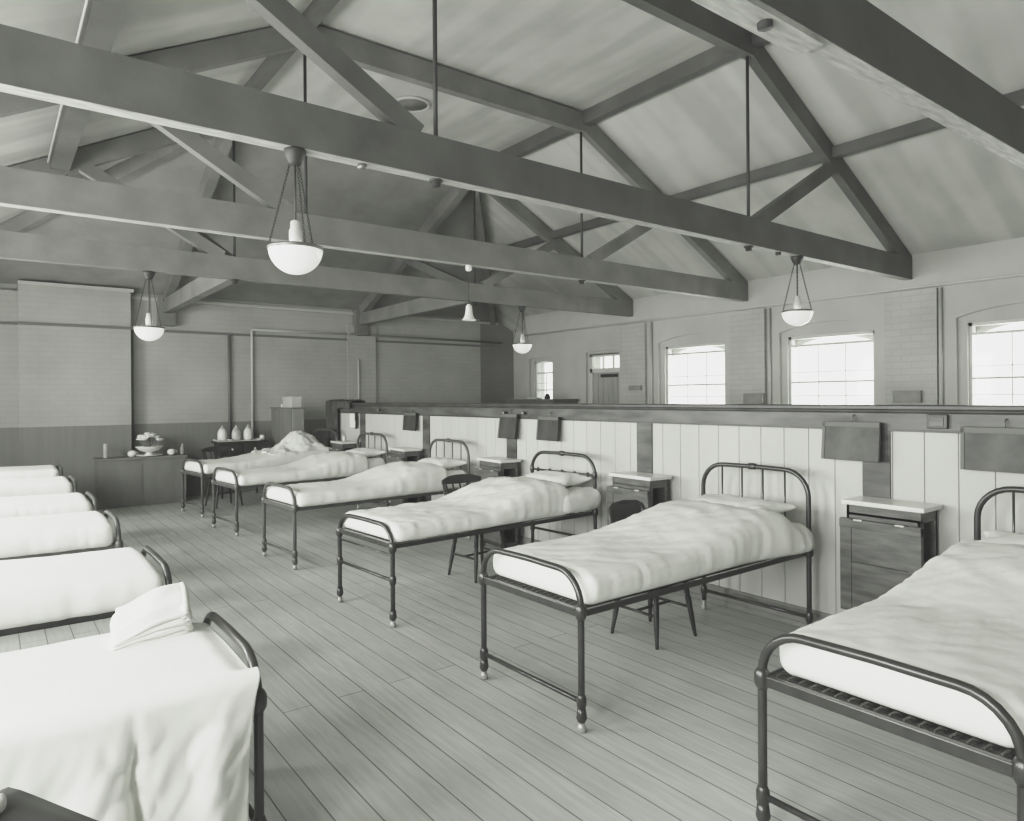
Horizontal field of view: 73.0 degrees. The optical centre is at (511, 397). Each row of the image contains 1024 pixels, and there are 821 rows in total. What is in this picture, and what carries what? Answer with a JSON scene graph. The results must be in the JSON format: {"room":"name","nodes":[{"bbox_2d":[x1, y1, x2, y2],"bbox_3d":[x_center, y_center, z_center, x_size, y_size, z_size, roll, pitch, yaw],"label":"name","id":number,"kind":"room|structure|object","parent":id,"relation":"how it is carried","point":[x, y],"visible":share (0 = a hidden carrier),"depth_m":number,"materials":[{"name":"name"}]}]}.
{"room":"hospital room","nodes":[
{"label":"hospital room","id":0,"kind":"room"},
{"bbox_2d":[0,283,513,505],"bbox_3d":[-4.431,-0.068,12.189,11.400,3.400,0.400,0,0,-37],"label":"wall","id":1,"kind":"structure","parent":0,"point":[65,392],"depth_m":11.49,"materials":[{"name":"paint"}]},
{"bbox_2d":[131,331,133,450],"bbox_3d":[-6.009,0.093,10.961,0.037,2.300,0.037,0,0,-15],"label":"pipe","id":2,"kind":"object","parent":1,"relation":"attached to","point":[132,358],"visible":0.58,"depth_m":10.94,"materials":[{"name":"grey metal"}]},
{"bbox_2d":[157,137,232,326],"bbox_3d":[-4.464,-2.263,9.703,0.260,2.190,3.950,0,0,-37],"label":"truss","id":3,"kind":"object","parent":1,"relation":"attached to","point":[171,300],"visible":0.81,"depth_m":9.48,"materials":[{"name":"grey wood"}]},
{"bbox_2d":[228,335,230,438],"bbox_3d":[-4.831,-0.165,11.838,0.044,1.800,0.044,0,0,-15],"label":"pipe","id":4,"kind":"object","parent":1,"relation":"attached to","point":[229,336],"visible":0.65,"depth_m":11.82,"materials":[{"name":"grey metal"}]},
{"bbox_2d":[0,321,499,347],"bbox_3d":[-4.527,-1.087,11.975,10.800,0.040,0.235,0,0,-37],"label":"trim","id":5,"kind":"structure","parent":1,"relation":"attached to","point":[1,322],"depth_m":11.79,"materials":[{"name":"grey paint"}]},
{"bbox_2d":[18,280,498,324],"bbox_3d":[-3.695,-1.638,12.602,8.630,0.130,0.240,0,0,-37],"label":"trim","id":6,"kind":"structure","parent":1,"relation":"attached to","point":[19,281],"depth_m":11.82,"materials":[{"name":"paint"}]},
{"bbox_2d":[251,328,346,438],"bbox_3d":[-3.838,-0.243,12.587,1.771,1.941,0.042,0,0,-37],"label":"pipe","id":7,"kind":"object","parent":1,"relation":"attached to","point":[253,329],"visible":0.84,"depth_m":12.06,"materials":[{"name":"grey metal"}]},
{"bbox_2d":[352,186,472,335],"bbox_3d":[-1.765,-2.282,11.738,0.260,2.190,3.950,0,0,-37],"label":"truss","id":8,"kind":"object","parent":1,"relation":"attached to","point":[363,315],"visible":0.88,"depth_m":11.34,"materials":[{"name":"grey wood"}]},
{"bbox_2d":[350,333,501,343],"bbox_3d":[-1.644,-1.198,14.171,3.550,0.056,0.036,0,0,-37],"label":"pipe","id":9,"kind":"object","parent":1,"relation":"attached to","point":[350,333],"visible":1,"depth_m":14.15,"materials":[{"name":"grey metal"}]},
{"bbox_2d":[0,490,1016,820],"bbox_3d":[0.011,1.630,6.480,11.400,0.060,15.550,0,0,-37],"label":"floor","id":10,"kind":"structure","parent":0,"point":[366,719],"depth_m":3.58,"materials":[{"name":"grey wood"}]},
{"bbox_2d":[0,787,97,820],"bbox_3d":[-0.888,1.222,1.140,0.700,0.768,0.500,0,0,25],"label":"side table","id":11,"kind":"object","parent":10,"relation":"on","point":[21,805],"visible":0.98,"depth_m":1.41,"materials":[{"name":"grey wood"}]},
{"bbox_2d":[56,464,62,475],"bbox_3d":[-6.782,1.084,8.532,2.077,1.130,0.846,0,0,-37],"label":"bedstead","id":12,"kind":"object","parent":10,"relation":"on","point":[58,466],"visible":0.1,"depth_m":8.91,"materials":[{"name":"metal"}]},
{"bbox_2d":[0,465,58,478],"bbox_3d":[-6.763,0.985,8.548,1.920,0.225,0.842,0,0,-37],"label":"bedspread","id":13,"kind":"object","parent":12,"relation":"on","point":[12,472],"visible":0.54,"depth_m":8.68,"materials":[{"name":"white fabric"}]},
{"bbox_2d":[0,510,122,560],"bbox_3d":[-3.820,1.062,4.603,2.077,1.130,0.826,0,0,-37],"label":"bedstead","id":14,"kind":"object","parent":10,"relation":"on","point":[118,543],"visible":0.22,"depth_m":4.84,"materials":[{"name":"metal"}]},
{"bbox_2d":[0,511,113,557],"bbox_3d":[-3.801,0.964,4.619,1.920,0.224,0.814,0,0,-37],"label":"bedspread","id":15,"kind":"object","parent":14,"relation":"on","point":[38,534],"visible":0.96,"depth_m":4.74,"materials":[{"name":"white fabric"}]},
{"bbox_2d":[68,475,76,492],"bbox_3d":[-5.698,1.076,7.095,2.077,1.130,0.866,0,0,-37],"label":"bedstead","id":16,"kind":"object","parent":10,"relation":"on","point":[70,477],"visible":0.08,"depth_m":7.46,"materials":[{"name":"metal"}]},
{"bbox_2d":[0,476,72,496],"bbox_3d":[-5.679,0.976,7.111,1.924,0.227,0.864,0,0,-37],"label":"bedspread","id":17,"kind":"object","parent":16,"relation":"on","point":[58,484],"visible":0.66,"depth_m":7.23,"materials":[{"name":"white fabric"}]},
{"bbox_2d":[0,546,172,636],"bbox_3d":[-2.785,1.055,3.230,2.077,1.130,0.886,0,0,-37],"label":"bedstead","id":18,"kind":"object","parent":10,"relation":"on","point":[146,549],"visible":0.09,"depth_m":3.29,"materials":[{"name":"black metal"}]},
{"bbox_2d":[0,547,163,629],"bbox_3d":[-2.765,0.955,3.244,1.920,0.227,0.882,0,0,-37],"label":"bedspread","id":19,"kind":"object","parent":18,"relation":"on","point":[38,590],"visible":0.94,"depth_m":3.34,"materials":[{"name":"white fabric"}]},
{"bbox_2d":[85,491,97,510],"bbox_3d":[-4.627,1.068,5.673,2.077,1.130,0.886,0,0,-37],"label":"bedstead","id":20,"kind":"object","parent":10,"relation":"on","point":[87,494],"visible":0.05,"depth_m":6.05,"materials":[{"name":"metal"}]},
{"bbox_2d":[0,493,91,517],"bbox_3d":[-4.609,0.969,5.691,1.928,0.225,0.890,0,0,-37],"label":"bedspread","id":21,"kind":"object","parent":20,"relation":"on","point":[33,505],"visible":0.61,"depth_m":5.83,"materials":[{"name":"white fabric"}]},
{"bbox_2d":[93,453,187,508],"bbox_3d":[-5.718,1.274,10.686,1.240,0.735,0.420,0,0,-37],"label":"cabinet","id":22,"kind":"object","parent":10,"relation":"on","point":[120,481],"visible":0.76,"depth_m":10.49,"materials":[{"name":"paint"}]},
{"bbox_2d":[136,453,162,455],"bbox_3d":[-5.633,0.894,10.752,0.400,0.022,0.400,0,0,-37],"label":"dish","id":23,"kind":"object","parent":22,"relation":"on","point":[155,454],"visible":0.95,"depth_m":10.74,"materials":[{"name":"white ceramic"}]},
{"bbox_2d":[135,432,163,454],"bbox_3d":[-5.628,0.716,10.763,0.407,0.350,0.395,0,0,-37],"label":"flower bowl","id":24,"kind":"object","parent":23,"relation":"on","point":[148,448],"visible":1,"depth_m":10.69,"materials":[{"name":"white ceramic"}]},
{"bbox_2d":[202,446,242,508],"bbox_3d":[-4.364,1.190,10.439,0.509,0.887,0.450,0,0,44],"label":"chair","id":25,"kind":"object","parent":10,"relation":"on","point":[215,449],"visible":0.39,"depth_m":10.46,"materials":[{"name":"black wood"}]},
{"bbox_2d":[203,611,266,820],"bbox_3d":[-1.894,1.049,2.048,2.077,1.130,0.826,0,0,-37],"label":"bedstead","id":26,"kind":"object","parent":10,"relation":"on","point":[256,814],"visible":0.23,"depth_m":2.35,"materials":[{"name":"black metal"}]},
{"bbox_2d":[0,621,259,820],"bbox_3d":[-1.866,1.201,2.006,2.019,0.592,0.940,0,0,-37],"label":"bedspread","id":27,"kind":"object","parent":26,"relation":"on","point":[161,730],"visible":0.91,"depth_m":2.15,"materials":[{"name":"white fabric"}]},
{"bbox_2d":[109,624,193,650],"bbox_3d":[-1.428,0.895,2.740,0.283,0.043,0.510,0,0,-30],"label":"folded blanket","id":28,"kind":"object","parent":27,"relation":"on","point":[187,629],"visible":0.16,"depth_m":2.57,"materials":[{"name":"white fabric"}]},
{"bbox_2d":[110,608,192,650],"bbox_3d":[-1.427,0.869,2.740,0.285,0.067,0.490,0,0,-29],"label":"folded blanket","id":29,"kind":"object","parent":28,"relation":"on","point":[167,628],"visible":0.25,"depth_m":2.60,"materials":[{"name":"white fabric"}]},
{"bbox_2d":[110,582,190,648],"bbox_3d":[-1.424,0.850,2.744,0.269,0.102,0.489,0,0,-27],"label":"folded blanket","id":30,"kind":"object","parent":29,"relation":"on","point":[167,604],"visible":1,"depth_m":2.67,"materials":[{"name":"white fabric"}]},
{"bbox_2d":[211,440,268,498],"bbox_3d":[-4.525,1.175,11.528,0.800,0.915,0.472,0,0,-37],"label":"table","id":31,"kind":"object","parent":10,"relation":"on","point":[238,447],"visible":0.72,"depth_m":11.35,"materials":[{"name":"brown"}]},
{"bbox_2d":[181,428,337,517],"bbox_3d":[-3.735,1.062,10.383,2.097,1.130,0.831,0,0,-44],"label":"bedstead","id":32,"kind":"object","parent":10,"relation":"on","point":[201,475],"visible":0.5,"depth_m":9.74,"materials":[{"name":"metal"}]},
{"bbox_2d":[184,449,325,473],"bbox_3d":[-3.772,0.917,10.349,1.900,0.271,0.869,0,0,-44],"label":"bedspread","id":33,"kind":"object","parent":32,"relation":"on","point":[257,459],"visible":0.54,"depth_m":9.97,"materials":[{"name":"white fabric"}]},
{"bbox_2d":[252,430,330,454],"bbox_3d":[-3.394,0.718,10.722,1.056,0.414,0.819,0,0,-44],"label":"heap","id":34,"kind":"object","parent":33,"relation":"on","point":[298,441],"visible":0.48,"depth_m":10.58,"materials":[{"name":"white fabric"}]},
{"bbox_2d":[270,407,304,447],"bbox_3d":[-3.771,0.896,11.617,0.225,1.462,1.060,0,0,-37],"label":"cabinet","id":35,"kind":"object","parent":10,"relation":"on","point":[284,420],"visible":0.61,"depth_m":11.42,"materials":[{"name":"paint"}]},
{"bbox_2d":[282,397,301,407],"bbox_3d":[-3.646,0.075,11.465,0.170,0.178,0.450,0,0,-37],"label":"cardboard box","id":36,"kind":"object","parent":35,"relation":"on","point":[290,402],"visible":0.94,"depth_m":11.31,"materials":[{"name":"cardboard"}]},
{"bbox_2d":[211,432,388,535],"bbox_3d":[-2.723,1.055,9.062,2.097,1.130,0.831,0,0,-43],"label":"bedstead","id":37,"kind":"object","parent":10,"relation":"on","point":[236,487],"visible":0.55,"depth_m":8.62,"materials":[{"name":"metal"}]},
{"bbox_2d":[215,451,368,485],"bbox_3d":[-2.824,0.892,8.972,1.730,0.308,0.901,0,0,-43],"label":"bedspread","id":38,"kind":"object","parent":37,"relation":"on","point":[328,464],"visible":0.92,"depth_m":8.79,"materials":[{"name":"white fabric"}]},
{"bbox_2d":[368,457,385,468],"bbox_3d":[-2.127,0.927,9.610,0.420,0.216,0.839,0,0,-43],"label":"bolster","id":39,"kind":"object","parent":37,"relation":"on","point":[373,462],"visible":0.26,"depth_m":9.34,"materials":[{"name":"white fabric"}]},
{"bbox_2d":[346,448,385,457],"bbox_3d":[-2.077,0.771,9.658,0.369,0.133,0.661,0,0,-43],"label":"pillow","id":40,"kind":"object","parent":39,"relation":"on","point":[367,452],"visible":0.75,"depth_m":9.49,"materials":[{"name":"white fabric"}]},
{"bbox_2d":[329,440,356,504],"bbox_3d":[-2.573,1.142,10.547,0.288,0.953,0.480,0,0,-34],"label":"locker","id":41,"kind":"object","parent":10,"relation":"on","point":[339,445],"visible":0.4,"depth_m":10.43,"materials":[{"name":"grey wood"}]},
{"bbox_2d":[261,438,470,569],"bbox_3d":[-1.513,1.046,7.445,2.097,1.130,0.831,0,0,-41],"label":"bedstead","id":42,"kind":"object","parent":10,"relation":"on","point":[294,508],"visible":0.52,"depth_m":6.99,"materials":[{"name":"metal"}]},
{"bbox_2d":[266,461,448,506],"bbox_3d":[-1.616,0.884,7.356,1.730,0.307,0.901,0,0,-41],"label":"bedspread","id":43,"kind":"object","parent":42,"relation":"on","point":[401,478],"visible":0.98,"depth_m":7.16,"materials":[{"name":"white fabric"}]},
{"bbox_2d":[446,469,465,488],"bbox_3d":[-0.902,0.918,7.975,0.420,0.216,0.849,0,0,-41],"label":"bolster","id":44,"kind":"object","parent":42,"relation":"on","point":[450,471],"visible":0.18,"depth_m":7.71,"materials":[{"name":"white fabric"}]},
{"bbox_2d":[417,457,466,468],"bbox_3d":[-0.850,0.760,8.021,0.360,0.124,0.656,0,0,-41],"label":"pillow","id":45,"kind":"object","parent":44,"relation":"on","point":[447,463],"visible":0.7,"depth_m":7.86,"materials":[{"name":"white fabric"}]},
{"bbox_2d":[386,447,421,505],"bbox_3d":[-1.405,1.134,8.998,0.288,0.953,0.480,0,0,-34],"label":"locker","id":46,"kind":"object","parent":10,"relation":"on","point":[398,454],"visible":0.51,"depth_m":8.91,"materials":[{"name":"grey wood"}]},
{"bbox_2d":[336,451,597,627],"bbox_3d":[-0.312,1.052,5.815,2.122,1.100,0.886,0,0,-41],"label":"bedstead","id":47,"kind":"object","parent":10,"relation":"on","point":[390,544],"visible":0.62,"depth_m":5.34,"materials":[{"name":"black metal"}]},
{"bbox_2d":[343,476,568,541],"bbox_3d":[-0.426,0.872,5.719,1.730,0.314,0.904,0,0,-41],"label":"bedspread","id":48,"kind":"object","parent":47,"relation":"on","point":[490,502],"visible":1,"depth_m":5.51,"materials":[{"name":"white fabric"}]},
{"bbox_2d":[563,486,600,513],"bbox_3d":[0.326,0.908,6.364,0.510,0.216,0.952,0,0,-41],"label":"bolster","id":49,"kind":"object","parent":47,"relation":"on","point":[579,499],"visible":0.34,"depth_m":6.01,"materials":[{"name":"white fabric"}]},
{"bbox_2d":[520,470,591,486],"bbox_3d":[0.382,0.753,6.413,0.357,0.130,0.655,0,0,-41],"label":"pillow","id":50,"kind":"object","parent":49,"relation":"on","point":[567,479],"visible":0.7,"depth_m":6.26,"materials":[{"name":"white fabric"}]},
{"bbox_2d":[441,474,507,582],"bbox_3d":[-0.332,1.161,6.292,0.450,0.887,0.509,0,0,-42],"label":"chair","id":51,"kind":"object","parent":10,"relation":"on","point":[458,478],"visible":0.31,"depth_m":6.29,"materials":[{"name":"brown wood"}]},
{"bbox_2d":[475,456,520,547],"bbox_3d":[-0.157,1.125,7.358,0.288,0.953,0.480,0,0,-34],"label":"locker","id":52,"kind":"object","parent":10,"relation":"on","point":[495,466],"visible":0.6,"depth_m":7.26,"materials":[{"name":"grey wood"}]},
{"bbox_2d":[503,399,577,402],"bbox_3d":[0.550,0.814,13.622,0.630,1.565,1.560,0,0,-37],"label":"sideboard","id":53,"kind":"object","parent":10,"relation":"on","point":[506,400],"visible":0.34,"depth_m":13.16,"materials":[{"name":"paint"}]},
{"bbox_2d":[606,471,671,588],"bbox_3d":[1.054,1.116,5.769,0.288,0.953,0.480,0,0,-35],"label":"locker","id":54,"kind":"object","parent":10,"relation":"on","point":[651,489],"visible":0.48,"depth_m":5.68,"materials":[{"name":"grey wood"}]},
{"bbox_2d":[479,462,813,732],"bbox_3d":[0.889,1.029,4.246,2.097,1.130,0.886,0,0,-38],"label":"bedstead","id":55,"kind":"object","parent":10,"relation":"on","point":[578,609],"visible":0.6,"depth_m":3.80,"materials":[{"name":"black metal"}]},
{"bbox_2d":[576,708,586,723],"bbox_3d":[0.332,1.515,3.304,0.054,0.075,0.054,0,0,-38],"label":"caster","id":56,"kind":"object","parent":55,"relation":"on","point":[581,716],"depth_m":3.29,"materials":[{"name":"black metal"}]},
{"bbox_2d":[493,499,814,604],"bbox_3d":[0.908,0.864,4.261,1.980,0.312,0.977,0,0,-38],"label":"bedspread","id":57,"kind":"object","parent":55,"relation":"on","point":[670,542],"visible":0.97,"depth_m":3.96,"materials":[{"name":"white fabric"}]},
{"bbox_2d":[691,494,795,512],"bbox_3d":[1.503,0.744,4.725,0.408,0.127,0.722,0,0,-38],"label":"pillow","id":58,"kind":"object","parent":57,"relation":"on","point":[727,499],"visible":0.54,"depth_m":4.60,"materials":[{"name":"white fabric"}]},
{"bbox_2d":[608,500,696,649],"bbox_3d":[0.921,1.155,4.685,0.412,0.880,0.494,0,0,-38],"label":"chair","id":59,"kind":"object","parent":10,"relation":"on","point":[622,509],"visible":0.32,"depth_m":4.68,"materials":[{"name":"brown wood"}]},
{"bbox_2d":[327,403,1023,626],"bbox_3d":[1.087,0.824,6.125,0.216,1.537,13.680,0,0,-37],"label":"wall","id":60,"kind":"structure","parent":10,"relation":"on","point":[918,463],"depth_m":5.10,"materials":[{"name":"paint"}]},
{"bbox_2d":[326,399,344,440],"bbox_3d":[-2.836,0.363,11.322,0.305,0.668,0.483,0,0,-37],"label":"coat","id":61,"kind":"object","parent":60,"relation":"hanging from","point":[331,411],"visible":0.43,"depth_m":11.21,"materials":[{"name":"fabric"}]},
{"bbox_2d":[336,399,364,408],"bbox_3d":[-2.533,0.107,10.925,0.315,0.153,0.525,0,0,-37],"label":"coat","id":62,"kind":"object","parent":60,"relation":"on","point":[341,403],"visible":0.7,"depth_m":10.86,"materials":[{"name":"fabric"}]},
{"bbox_2d":[402,409,416,430],"bbox_3d":[-1.341,0.297,9.175,0.078,0.282,0.330,0,0,-37],"label":"board","id":63,"kind":"object","parent":60,"relation":"hanging from","point":[409,419],"visible":1,"depth_m":9.14,"materials":[{"name":"grey"}]},
{"bbox_2d":[497,410,518,438],"bbox_3d":[-0.033,0.286,7.425,0.096,0.309,0.300,0,0,-37],"label":"board","id":64,"kind":"object","parent":60,"relation":"hanging from","point":[507,428],"visible":1,"depth_m":7.40,"materials":[{"name":"grey"}]},
{"bbox_2d":[536,412,559,440],"bbox_3d":[0.370,0.286,6.902,0.083,0.286,0.320,0,0,-37],"label":"board","id":65,"kind":"object","parent":60,"relation":"hanging from","point":[548,428],"visible":1,"depth_m":6.88,"materials":[{"name":"grey"}]},
{"bbox_2d":[821,414,881,461],"bbox_3d":[2.196,0.258,4.478,0.084,0.296,0.370,0,0,-37],"label":"board","id":66,"kind":"object","parent":60,"relation":"hanging from","point":[852,441],"visible":1,"depth_m":4.45,"materials":[{"name":"grey"}]},
{"bbox_2d":[927,414,948,428],"bbox_3d":[2.514,0.142,4.093,0.035,0.084,0.110,0,0,-37],"label":"switch box","id":67,"kind":"object","parent":60,"relation":"attached to","point":[934,421],"visible":1,"depth_m":4.08,"materials":[{"name":"grey plastic"}]},
{"bbox_2d":[960,419,1023,473],"bbox_3d":[2.713,0.263,3.809,0.064,0.294,0.420,0,0,-37],"label":"board","id":68,"kind":"object","parent":60,"relation":"hanging from","point":[994,449],"visible":1,"depth_m":3.83,"materials":[{"name":"grey"}]},
{"bbox_2d":[754,486,1023,820],"bbox_3d":[1.966,1.021,2.817,2.097,1.130,0.886,0,0,-37],"label":"bedstead","id":69,"kind":"object","parent":10,"relation":"on","point":[1009,762],"visible":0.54,"depth_m":2.23,"materials":[{"name":"black metal"}]},
{"bbox_2d":[755,803,770,820],"bbox_3d":[0.915,1.511,2.522,0.054,0.075,0.054,0,0,-37],"label":"bed foot","id":70,"kind":"object","parent":69,"relation":"on","point":[762,813],"depth_m":2.50,"materials":[{"name":"black metal"}]},
{"bbox_2d":[780,540,1023,747],"bbox_3d":[1.985,0.854,2.832,1.980,0.315,0.913,0,0,-37],"label":"bedspread","id":71,"kind":"object","parent":69,"relation":"on","point":[960,616],"visible":0.92,"depth_m":2.43,"materials":[{"name":"white fabric"}]},
{"bbox_2d":[976,530,1023,544],"bbox_3d":[2.587,0.737,3.286,0.412,0.126,0.723,0,0,-37],"label":"pillow","id":72,"kind":"object","parent":71,"relation":"on","point":[995,536],"visible":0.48,"depth_m":3.43,"materials":[{"name":"white fabric"}]},
{"bbox_2d":[839,496,941,609],"bbox_3d":[2.278,1.107,4.178,0.288,0.953,0.480,0,0,-37],"label":"locker","id":73,"kind":"object","parent":10,"relation":"on","point":[884,541],"visible":0.68,"depth_m":4.11,"materials":[{"name":"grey wood"}]},
{"bbox_2d":[0,0,1023,331],"bbox_3d":[0.006,-2.454,6.530,10.900,2.031,15.600,0,0,-37],"label":"ceiling","id":74,"kind":"structure","parent":0,"point":[940,189],"depth_m":7.52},
{"bbox_2d":[50,0,128,175],"bbox_3d":[-1.751,-2.389,3.264,0.160,0.130,12.500,0,0,-37],"label":"purlin","id":75,"kind":"object","parent":74,"relation":"attached to","point":[103,18],"visible":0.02,"depth_m":4.57,"materials":[{"name":"paint"}]},
{"bbox_2d":[47,0,88,162],"bbox_3d":[-1.327,-2.346,2.519,0.017,0.017,10.800,0,0,-37],"label":"conduit","id":76,"kind":"object","parent":75,"relation":"attached to","point":[86,1],"visible":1,"depth_m":4.54,"materials":[{"name":"white metal"}]},
{"bbox_2d":[0,135,212,232],"bbox_3d":[-5.657,-2.444,8.710,4.924,1.820,0.100,0,0,14],"label":"rafter","id":77,"kind":"object","parent":74,"relation":"attached to","point":[133,166],"visible":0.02,"depth_m":8.43,"materials":[{"name":"grey wood"}]},
{"bbox_2d":[244,0,339,90],"bbox_3d":[0.012,-3.330,3.690,0.100,0.160,11.050,0,0,-37],"label":"purlin","id":78,"kind":"object","parent":74,"relation":"attached to","point":[317,10],"visible":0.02,"depth_m":6.64,"materials":[{"name":"paint"}]},
{"bbox_2d":[0,128,632,316],"bbox_3d":[-1.900,-2.366,9.100,9.950,2.050,0.100,0,0,-37],"label":"roof truss","id":79,"kind":"object","parent":74,"relation":"attached to","point":[212,263],"visible":0.7,"depth_m":8.04,"materials":[{"name":"grey wood"}]},
{"bbox_2d":[133,271,164,340],"bbox_3d":[-3.954,-0.993,7.544,0.310,0.755,0.310,0,0,-37],"label":"pendant lamp","id":80,"kind":"object","parent":79,"relation":"hanging from","point":[148,332],"visible":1,"depth_m":7.50,"materials":[{"name":"white glass"}]},
{"bbox_2d":[512,306,531,353],"bbox_3d":[0.158,-1.038,10.644,0.310,0.725,0.310,0,0,-37],"label":"pendant lamp","id":81,"kind":"object","parent":79,"relation":"hanging from","point":[521,347],"visible":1,"depth_m":10.59,"materials":[{"name":"white glass"}]},
{"bbox_2d":[0,25,747,301],"bbox_3d":[-0.521,-2.376,7.272,9.950,2.050,0.100,0,0,-37],"label":"roof truss","id":82,"kind":"object","parent":74,"relation":"attached to","point":[19,188],"visible":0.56,"depth_m":6.43,"materials":[{"name":"grey wood"}]},
{"bbox_2d":[462,265,475,320],"bbox_3d":[-0.456,-1.106,7.314,0.160,0.580,0.160,0,0,-37],"label":"lamp","id":83,"kind":"object","parent":82,"relation":"hanging from","point":[468,316],"visible":1,"depth_m":7.29,"materials":[{"name":"white"}]},
{"bbox_2d":[396,95,430,112],"bbox_3d":[-1.161,-3.397,8.035,0.430,0.030,0.430,0,0,-37],"label":"ceiling vent","id":84,"kind":"object","parent":74,"relation":"in","point":[413,104],"visible":0.72,"depth_m":8.01,"materials":[{"name":"metal"}]},
{"bbox_2d":[398,99,427,110],"bbox_3d":[-1.161,-3.404,8.035,0.360,0.008,0.360,0,0,-37],"label":"grille","id":85,"kind":"object","parent":84,"relation":"attached to","point":[410,104],"depth_m":8.03,"materials":[{"name":"metal"}]},
{"bbox_2d":[0,0,911,279],"bbox_3d":[0.851,-2.386,5.451,9.950,2.050,0.100,0,0,-37],"label":"roof truss","id":86,"kind":"object","parent":74,"relation":"attached to","point":[32,65],"visible":0.99,"depth_m":4.28,"materials":[{"name":"paint"}]},
{"bbox_2d":[267,146,323,274],"bbox_3d":[-1.215,-1.040,3.886,0.310,0.700,0.310,0,0,-37],"label":"pendant lamp","id":87,"kind":"object","parent":86,"relation":"hanging from","point":[294,256],"visible":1,"depth_m":3.83,"materials":[{"name":"white glass"}]},
{"bbox_2d":[781,255,813,325],"bbox_3d":[2.869,-1.070,6.965,0.310,0.700,0.310,0,0,-37],"label":"pendant lamp","id":88,"kind":"object","parent":86,"relation":"hanging from","point":[797,316],"visible":1,"depth_m":6.91,"materials":[{"name":"white glass"}]},
{"bbox_2d":[472,190,495,324],"bbox_3d":[-0.483,-2.482,12.611,0.100,1.820,4.924,0,0,2],"label":"rafter","id":89,"kind":"object","parent":74,"relation":"attached to","point":[478,203],"visible":0.36,"depth_m":11.45,"materials":[{"name":"grey wood"}]},
{"bbox_2d":[500,32,770,156],"bbox_3d":[2.775,-3.350,5.773,0.100,0.160,11.050,0,0,-37],"label":"purlin","id":90,"kind":"object","parent":74,"relation":"attached to","point":[714,57],"visible":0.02,"depth_m":7.54,"materials":[{"name":"paint"}]},
{"bbox_2d":[507,89,1023,247],"bbox_3d":[3.489,-2.589,7.216,0.100,0.110,12.500,0,0,-37],"label":"purlin","id":91,"kind":"object","parent":74,"relation":"attached to","point":[926,125],"visible":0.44,"depth_m":7.68,"materials":[{"name":"paint"}]},
{"bbox_2d":[691,0,1023,168],"bbox_3d":[2.266,-2.396,3.575,9.950,2.050,0.120,0,0,-37],"label":"roof truss","id":92,"kind":"object","parent":74,"relation":"attached to","point":[856,37],"visible":1,"depth_m":3.05,"materials":[{"name":"paint"}]},
{"bbox_2d":[513,276,1023,404],"bbox_3d":[4.412,-0.142,9.463,0.560,3.420,15.000,0,0,-37],"label":"wall","id":93,"kind":"structure","parent":0,"point":[904,324],"depth_m":9.90,"materials":[{"name":"paint"}]},
{"bbox_2d":[536,361,551,397],"bbox_3d":[0.714,-0.113,14.252,0.100,1.335,0.580,0,0,-37],"label":"window","id":94,"kind":"structure","parent":93,"relation":"in","point":[538,368],"depth_m":14.44,"materials":[{"name":"paint"}]},
{"bbox_2d":[590,352,619,403],"bbox_3d":[1.785,0.387,12.752,0.080,2.400,0.900,0,0,-37],"label":"door","id":95,"kind":"structure","parent":93,"relation":"in","point":[604,382],"depth_m":12.83,"materials":[{"name":"paint"}]},
{"bbox_2d":[650,322,652,403],"bbox_3d":[2.364,-0.347,11.753,0.037,1.860,0.037,0,0,-15],"label":"conduit","id":96,"kind":"object","parent":93,"relation":"attached to","point":[651,379],"visible":0.65,"depth_m":11.74,"materials":[{"name":"metal"}]},
{"bbox_2d":[666,342,724,403],"bbox_3d":[3.004,-0.162,11.213,0.100,1.400,1.190,0,0,-37],"label":"window","id":97,"kind":"structure","parent":93,"relation":"in","point":[668,349],"depth_m":11.36,"materials":[{"name":"paint"}]},
{"bbox_2d":[743,393,764,403],"bbox_3d":[3.530,0.015,10.113,0.066,0.150,0.320,0,0,-37],"label":"wall box","id":98,"kind":"object","parent":93,"relation":"attached to","point":[748,398],"visible":1,"depth_m":10.07,"materials":[{"name":"paint"}]},
{"bbox_2d":[767,308,770,403],"bbox_3d":[3.707,-0.357,9.972,0.037,1.860,0.037,0,0,-15],"label":"conduit","id":99,"kind":"object","parent":93,"relation":"attached to","point":[768,309],"visible":0.65,"depth_m":9.96,"materials":[{"name":"metal"}]},
{"bbox_2d":[524,273,1023,335],"bbox_3d":[4.472,-1.327,8.889,0.026,0.026,14.000,0,0,-37],"label":"trim","id":100,"kind":"structure","parent":93,"relation":"attached to","point":[1018,274],"depth_m":9.33,"materials":[{"name":"grey paint"}]},
{"bbox_2d":[525,237,1023,335],"bbox_3d":[4.510,-1.583,8.919,0.040,0.540,14.000,0,0,-37],"label":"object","id":101,"kind":"structure","parent":93,"relation":"attached to","point":[1004,257],"depth_m":9.31,"materials":[{"name":"paint"}]},
{"bbox_2d":[789,331,874,403],"bbox_3d":[4.358,-0.171,9.417,0.100,1.400,1.210,0,0,-37],"label":"window","id":102,"kind":"structure","parent":93,"relation":"in","point":[792,379],"depth_m":9.54,"materials":[{"name":"paint"}]},
{"bbox_2d":[893,390,921,402],"bbox_3d":[4.807,-0.010,8.420,0.066,0.150,0.320,0,0,-37],"label":"wall box","id":103,"kind":"object","parent":93,"relation":"attached to","point":[912,396],"visible":1,"depth_m":8.39,"materials":[{"name":"paint"}]},
{"bbox_2d":[938,287,942,404],"bbox_3d":[5.061,-0.366,8.176,0.037,1.860,0.037,0,0,-15],"label":"conduit","id":104,"kind":"object","parent":93,"relation":"attached to","point":[940,288],"visible":0.65,"depth_m":8.16,"materials":[{"name":"metal"}]},
{"bbox_2d":[969,319,1023,404],"bbox_3d":[5.725,-0.181,7.604,0.100,1.400,1.210,0,0,-37],"label":"window","id":105,"kind":"structure","parent":93,"relation":"in","point":[972,326],"depth_m":7.99,"materials":[{"name":"paint"}]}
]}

